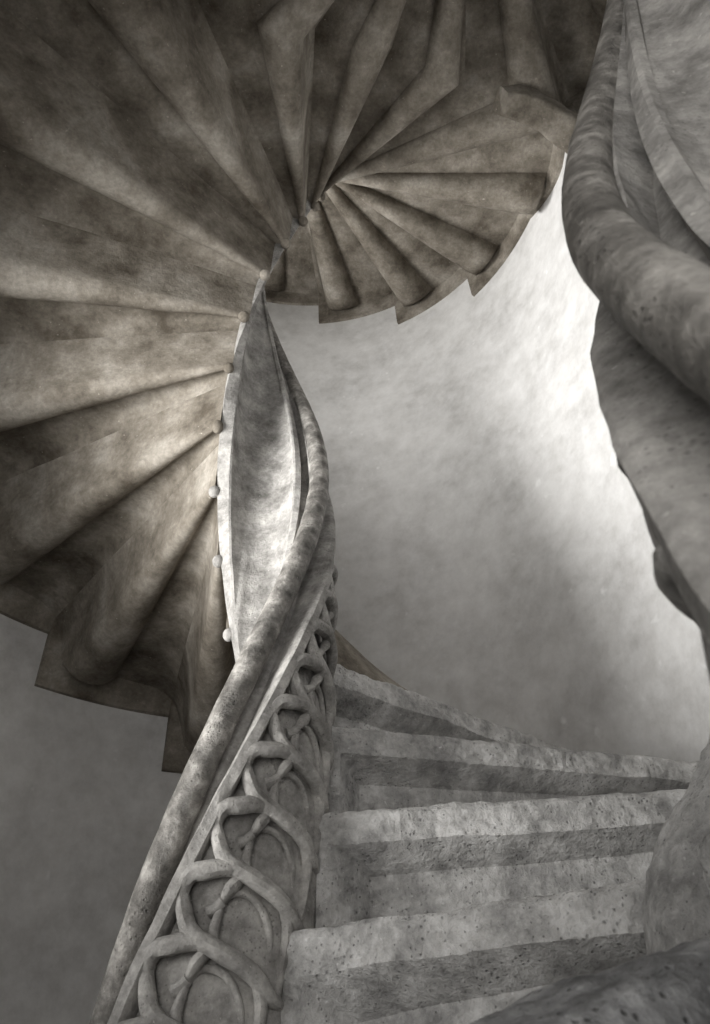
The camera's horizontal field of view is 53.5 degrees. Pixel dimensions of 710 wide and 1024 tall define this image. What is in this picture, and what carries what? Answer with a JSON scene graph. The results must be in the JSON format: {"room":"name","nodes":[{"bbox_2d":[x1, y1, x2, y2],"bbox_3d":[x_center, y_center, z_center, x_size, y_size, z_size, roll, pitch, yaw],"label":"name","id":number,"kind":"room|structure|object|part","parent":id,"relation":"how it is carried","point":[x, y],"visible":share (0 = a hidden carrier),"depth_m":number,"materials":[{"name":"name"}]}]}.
{"room":"spiral stairwell","nodes":[
{"label":"spiral stairwell","id":0,"kind":"room"},
{"bbox_2d":[0,153,709,1023],"bbox_3d":[-0.328,-0.225,2.048,2.339,6.200,1.832,16,-43,-19],"label":"wall","id":1,"kind":"structure","parent":0,"point":[493,560],"depth_m":2.21,"materials":[{"name":"paint"}]},
{"bbox_2d":[0,384,225,633],"bbox_3d":[-0.765,-0.023,2.018,0.926,0.417,0.727,-1,-40,0],"label":"stone step","id":2,"kind":"structure","parent":1,"relation":"attached to","point":[63,518],"depth_m":1.89,"materials":[{"name":"grey stone"}]},
{"bbox_3d":[-0.334,-0.207,1.712,0.027,0.040,0.027,-1,-40,0],"label":"knob","id":3,"kind":"part","parent":2,"relation":"part of","materials":[{"name":"grey stone"}]},
{"bbox_2d":[0,331,237,482],"bbox_3d":[-0.771,-0.396,1.840,0.927,0.417,0.767,-1,-40,0],"label":"stone step","id":4,"kind":"structure","parent":1,"relation":"attached to","point":[58,398],"depth_m":1.83,"materials":[{"name":"grey stone"}]},
{"bbox_3d":[-0.321,-0.365,1.788,0.027,0.030,0.027,-1,-40,0],"label":"knob","id":5,"kind":"part","parent":4,"relation":"part of","materials":[{"name":"grey stone"}]},
{"bbox_2d":[34,445,219,716],"bbox_3d":[-0.575,0.229,2.055,0.925,0.417,0.719,-18,-43,19],"label":"stone step","id":6,"kind":"structure","parent":1,"relation":"attached to","point":[120,642],"depth_m":1.98,"materials":[{"name":"grey stone"}]},
{"bbox_3d":[-0.327,-0.047,1.637,0.027,0.030,0.027,-1,-40,0],"label":"knob","id":7,"kind":"part","parent":6,"relation":"part of","materials":[{"name":"grey stone"}]},
{"bbox_2d":[0,205,255,343],"bbox_3d":[-0.758,-0.749,1.687,0.960,0.417,0.746,-1,-40,0],"label":"stone step","id":8,"kind":"structure","parent":1,"relation":"attached to","point":[58,281],"depth_m":1.81,"materials":[{"name":"grey stone"}]},
{"bbox_3d":[-0.294,-0.517,1.865,0.030,0.034,0.030,-1,-40,0],"label":"knob","id":9,"kind":"part","parent":8,"relation":"part of","materials":[{"name":"grey stone"}]},
{"bbox_2d":[0,5,274,284],"bbox_3d":[-0.479,-1.110,1.529,0.960,0.417,1.114,16,-43,-19],"label":"stone step","id":10,"kind":"structure","parent":1,"relation":"attached to","point":[70,155],"depth_m":1.74,"materials":[{"name":"grey stone"}]},
{"bbox_3d":[-0.251,-0.660,1.961,0.030,0.034,0.030,-1,-40,0],"label":"knob","id":11,"kind":"part","parent":10,"relation":"part of","materials":[{"name":"grey stone"}]},
{"bbox_2d":[0,0,292,248],"bbox_3d":[-0.333,-1.125,1.778,1.046,0.417,0.936,-1,-40,0],"label":"stone step","id":12,"kind":"structure","parent":1,"relation":"attached to","point":[161,62],"depth_m":1.73,"materials":[{"name":"grey stone"}]},
{"bbox_2d":[198,0,334,226],"bbox_3d":[-0.176,-1.308,1.879,0.476,0.352,0.965,15,-43,-18],"label":"stone step","id":13,"kind":"structure","parent":12,"relation":"on","point":[266,47],"depth_m":1.86,"materials":[{"name":"grey stone"}]},
{"bbox_3d":[-0.162,-0.907,2.198,0.030,0.034,0.030,-1,-40,0],"label":"knob","id":14,"kind":"part","parent":13,"relation":"part of","materials":[{"name":"grey stone"}]},
{"bbox_2d":[307,0,405,211],"bbox_3d":[0.089,-1.369,2.077,0.427,0.350,0.971,7,-41,-10],"label":"stone step","id":15,"kind":"structure","parent":13,"relation":"on","point":[353,40],"depth_m":2.00,"materials":[{"name":"grey stone"}]},
{"bbox_3d":[-0.131,-1.013,2.336,0.030,0.034,0.030,-1,-40,0],"label":"knob","id":16,"kind":"part","parent":15,"relation":"part of","materials":[{"name":"grey stone"}]},
{"bbox_2d":[319,0,465,200],"bbox_3d":[0.133,-1.436,2.255,0.844,0.358,0.890,-20,-44,21],"label":"stone step","id":17,"kind":"structure","parent":15,"relation":"on","point":[425,61],"depth_m":2.16,"materials":[{"name":"grey stone"}]},
{"bbox_3d":[-0.119,-1.112,2.482,0.030,0.034,0.030,-1,-40,0],"label":"knob","id":18,"kind":"part","parent":17,"relation":"part of","materials":[{"name":"grey stone"}]},
{"bbox_3d":[-0.204,-0.790,2.072,0.030,0.034,0.030,-1,-40,0],"label":"knob","id":19,"kind":"part","parent":12,"relation":"part of","materials":[{"name":"grey stone"}]},
{"bbox_2d":[161,523,235,773],"bbox_3d":[-0.544,0.362,1.951,0.718,0.417,0.953,-1,-40,0],"label":"stone step","id":20,"kind":"structure","parent":1,"relation":"attached to","point":[207,662],"depth_m":1.89,"materials":[{"name":"grey stone"}]},
{"bbox_3d":[-0.302,0.109,1.559,0.027,0.030,0.027,-1,-40,0],"label":"knob","id":21,"kind":"part","parent":20,"relation":"part of","materials":[{"name":"grey stone"}]},
{"bbox_2d":[223,615,231,641],"bbox_3d":[-0.159,0.496,1.853,0.767,0.417,0.921,-1,-40,0],"label":"stone step","id":22,"kind":"structure","parent":1,"relation":"attached to","point":[227,634],"depth_m":1.46,"materials":[{"name":"grey stone"}]},
{"bbox_3d":[-0.263,0.257,1.471,0.027,0.030,0.027,-1,-40,0],"label":"knob","id":23,"kind":"part","parent":22,"relation":"part of","materials":[{"name":"grey stone"}]},
{"bbox_2d":[265,225,317,305],"bbox_3d":[-0.567,-1.583,3.599,0.721,0.417,0.952,-1,-40,0],"label":"stone step","id":24,"kind":"structure","parent":1,"relation":"attached to","point":[292,281],"depth_m":3.77,"materials":[{"name":"grey stone"}]},
{"bbox_2d":[306,192,394,323],"bbox_3d":[-0.181,-1.449,3.502,0.766,0.417,0.920,-1,-40,0],"label":"stone step","id":25,"kind":"structure","parent":1,"relation":"attached to","point":[350,286],"depth_m":3.59,"materials":[{"name":"grey stone"}]},
{"bbox_2d":[334,629,407,690],"bbox_3d":[0.180,0.592,1.711,0.719,0.417,0.925,-5,-40,5],"label":"stone step","id":26,"kind":"structure","parent":1,"relation":"attached to","point":[349,657],"depth_m":1.62,"materials":[{"name":"grey stone"}]},
{"bbox_2d":[326,185,466,323],"bbox_3d":[0.152,-1.357,3.355,0.719,0.417,0.925,-6,-41,6],"label":"stone step","id":27,"kind":"structure","parent":1,"relation":"attached to","point":[418,277],"depth_m":3.35,"materials":[{"name":"grey stone"}]},
{"bbox_2d":[335,182,529,295],"bbox_3d":[0.322,-1.361,3.090,0.720,0.417,0.925,-22,-45,23],"label":"stone step","id":28,"kind":"structure","parent":1,"relation":"attached to","point":[479,240],"depth_m":3.04,"materials":[{"name":"grey stone"}]},
{"bbox_2d":[342,133,564,218],"bbox_3d":[0.298,-1.275,2.929,0.943,0.417,0.744,-1,-40,0],"label":"stone step","id":29,"kind":"structure","parent":1,"relation":"attached to","point":[517,175],"depth_m":2.72,"materials":[{"name":"grey stone"}]},
{"bbox_3d":[0.239,-1.109,1.016,2.339,6.200,2.173,-1,-40,0],"label":"wall","id":30,"kind":"structure","parent":0,"visible":0},
{"bbox_2d":[337,0,576,182],"bbox_3d":[0.473,-1.491,2.414,0.922,0.417,1.157,16,-43,-19],"label":"stone step","id":31,"kind":"structure","parent":30,"relation":"attached to","point":[508,42],"depth_m":2.35,"materials":[{"name":"grey stone"}]},
{"bbox_2d":[493,85,577,153],"bbox_3d":[0.653,-1.239,2.279,0.438,0.236,0.107,14,-43,-17],"label":"stone step","id":32,"kind":"structure","parent":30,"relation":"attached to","point":[528,106],"depth_m":2.26,"materials":[{"name":"grey stone"}]},
{"bbox_2d":[539,0,606,113],"bbox_3d":[0.676,-1.810,2.305,0.925,0.417,0.720,8,-41,-11],"label":"stone step","id":33,"kind":"structure","parent":30,"relation":"attached to","point":[574,26],"depth_m":2.37,"materials":[{"name":"grey stone"}]},
{"bbox_3d":[0.050,1.695,-0.567,2.695,0.120,3.258,-1,-40,0],"label":"floor","id":34,"kind":"structure","parent":0,"visible":0},
{"bbox_2d":[89,199,337,1023],"bbox_3d":[-0.221,-0.141,1.669,0.357,5.768,0.357,28,-48,-30],"label":"parapet","id":35,"kind":"object","parent":34,"relation":"on","point":[229,870],"visible":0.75,"depth_m":1.07,"materials":[{"name":"grey stone"}]},
{"bbox_2d":[561,0,709,678],"bbox_3d":[0.251,-0.819,0.878,0.350,5.766,0.357,-19,-43,20],"label":"column","id":36,"kind":"structure","parent":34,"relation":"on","point":[635,197],"depth_m":0.38,"materials":[{"name":"grey stone"}]},
{"bbox_3d":[0.242,-1.257,1.243,0.314,4.626,0.319,-1,-40,0],"label":"handrail","id":37,"kind":"part","parent":36,"relation":"part of","materials":[{"name":"stone"}]},
{"bbox_3d":[0.251,-0.808,0.863,0.329,5.730,0.333,-1,-40,0],"label":"panel","id":38,"kind":"part","parent":36,"relation":"part of","materials":[{"name":"grey stone"}]},
{"bbox_3d":[-0.011,0.648,0.287,0.410,0.302,0.788,-1,-40,0],"label":"stone step","id":39,"kind":"structure","parent":0,"visible":0},
{"bbox_3d":[0.090,0.542,0.428,0.479,0.303,0.781,-1,-40,0],"label":"stone step","id":40,"kind":"structure","parent":39,"relation":"on","visible":0},
{"bbox_2d":[281,832,709,1023],"bbox_3d":[0.215,0.516,0.663,0.764,0.303,0.862,-23,-45,24],"label":"stone step","id":41,"kind":"structure","parent":40,"relation":"on","point":[465,965],"depth_m":0.81,"materials":[{"name":"grey stone"}]},
{"bbox_2d":[315,789,686,927],"bbox_3d":[0.529,0.414,0.813,0.877,0.304,1.026,16,-43,-19],"label":"stone step","id":42,"kind":"structure","parent":41,"relation":"on","point":[454,855],"depth_m":1.03,"materials":[{"name":"grey stone"}]},
{"bbox_2d":[327,726,698,812],"bbox_3d":[0.312,0.682,1.386,0.852,0.303,0.417,9,-41,-12],"label":"stone step","id":43,"kind":"structure","parent":42,"relation":"on","point":[371,769],"depth_m":1.28,"materials":[{"name":"grey stone"}]},
{"bbox_2d":[333,664,565,748],"bbox_3d":[0.138,0.650,1.655,0.852,0.244,0.417,27,-48,-29],"label":"stone step","id":44,"kind":"structure","parent":43,"relation":"on","point":[362,702],"depth_m":1.49,"materials":[{"name":"grey stone"}]},
{"bbox_2d":[642,734,709,954],"bbox_3d":[0.360,0.311,0.671,0.228,0.271,0.118,-18,-43,19],"label":"column","id":45,"kind":"structure","parent":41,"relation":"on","point":[676,902],"depth_m":0.64,"materials":[{"name":"grey stone"}]},
{"bbox_2d":[470,938,709,1023],"bbox_3d":[0.134,0.263,0.341,0.193,0.106,0.126,8,-41,-10],"label":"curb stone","id":46,"kind":"object","parent":40,"relation":"on","point":[671,986],"visible":1,"depth_m":0.31,"materials":[{"name":"grey stone"}]}
]}

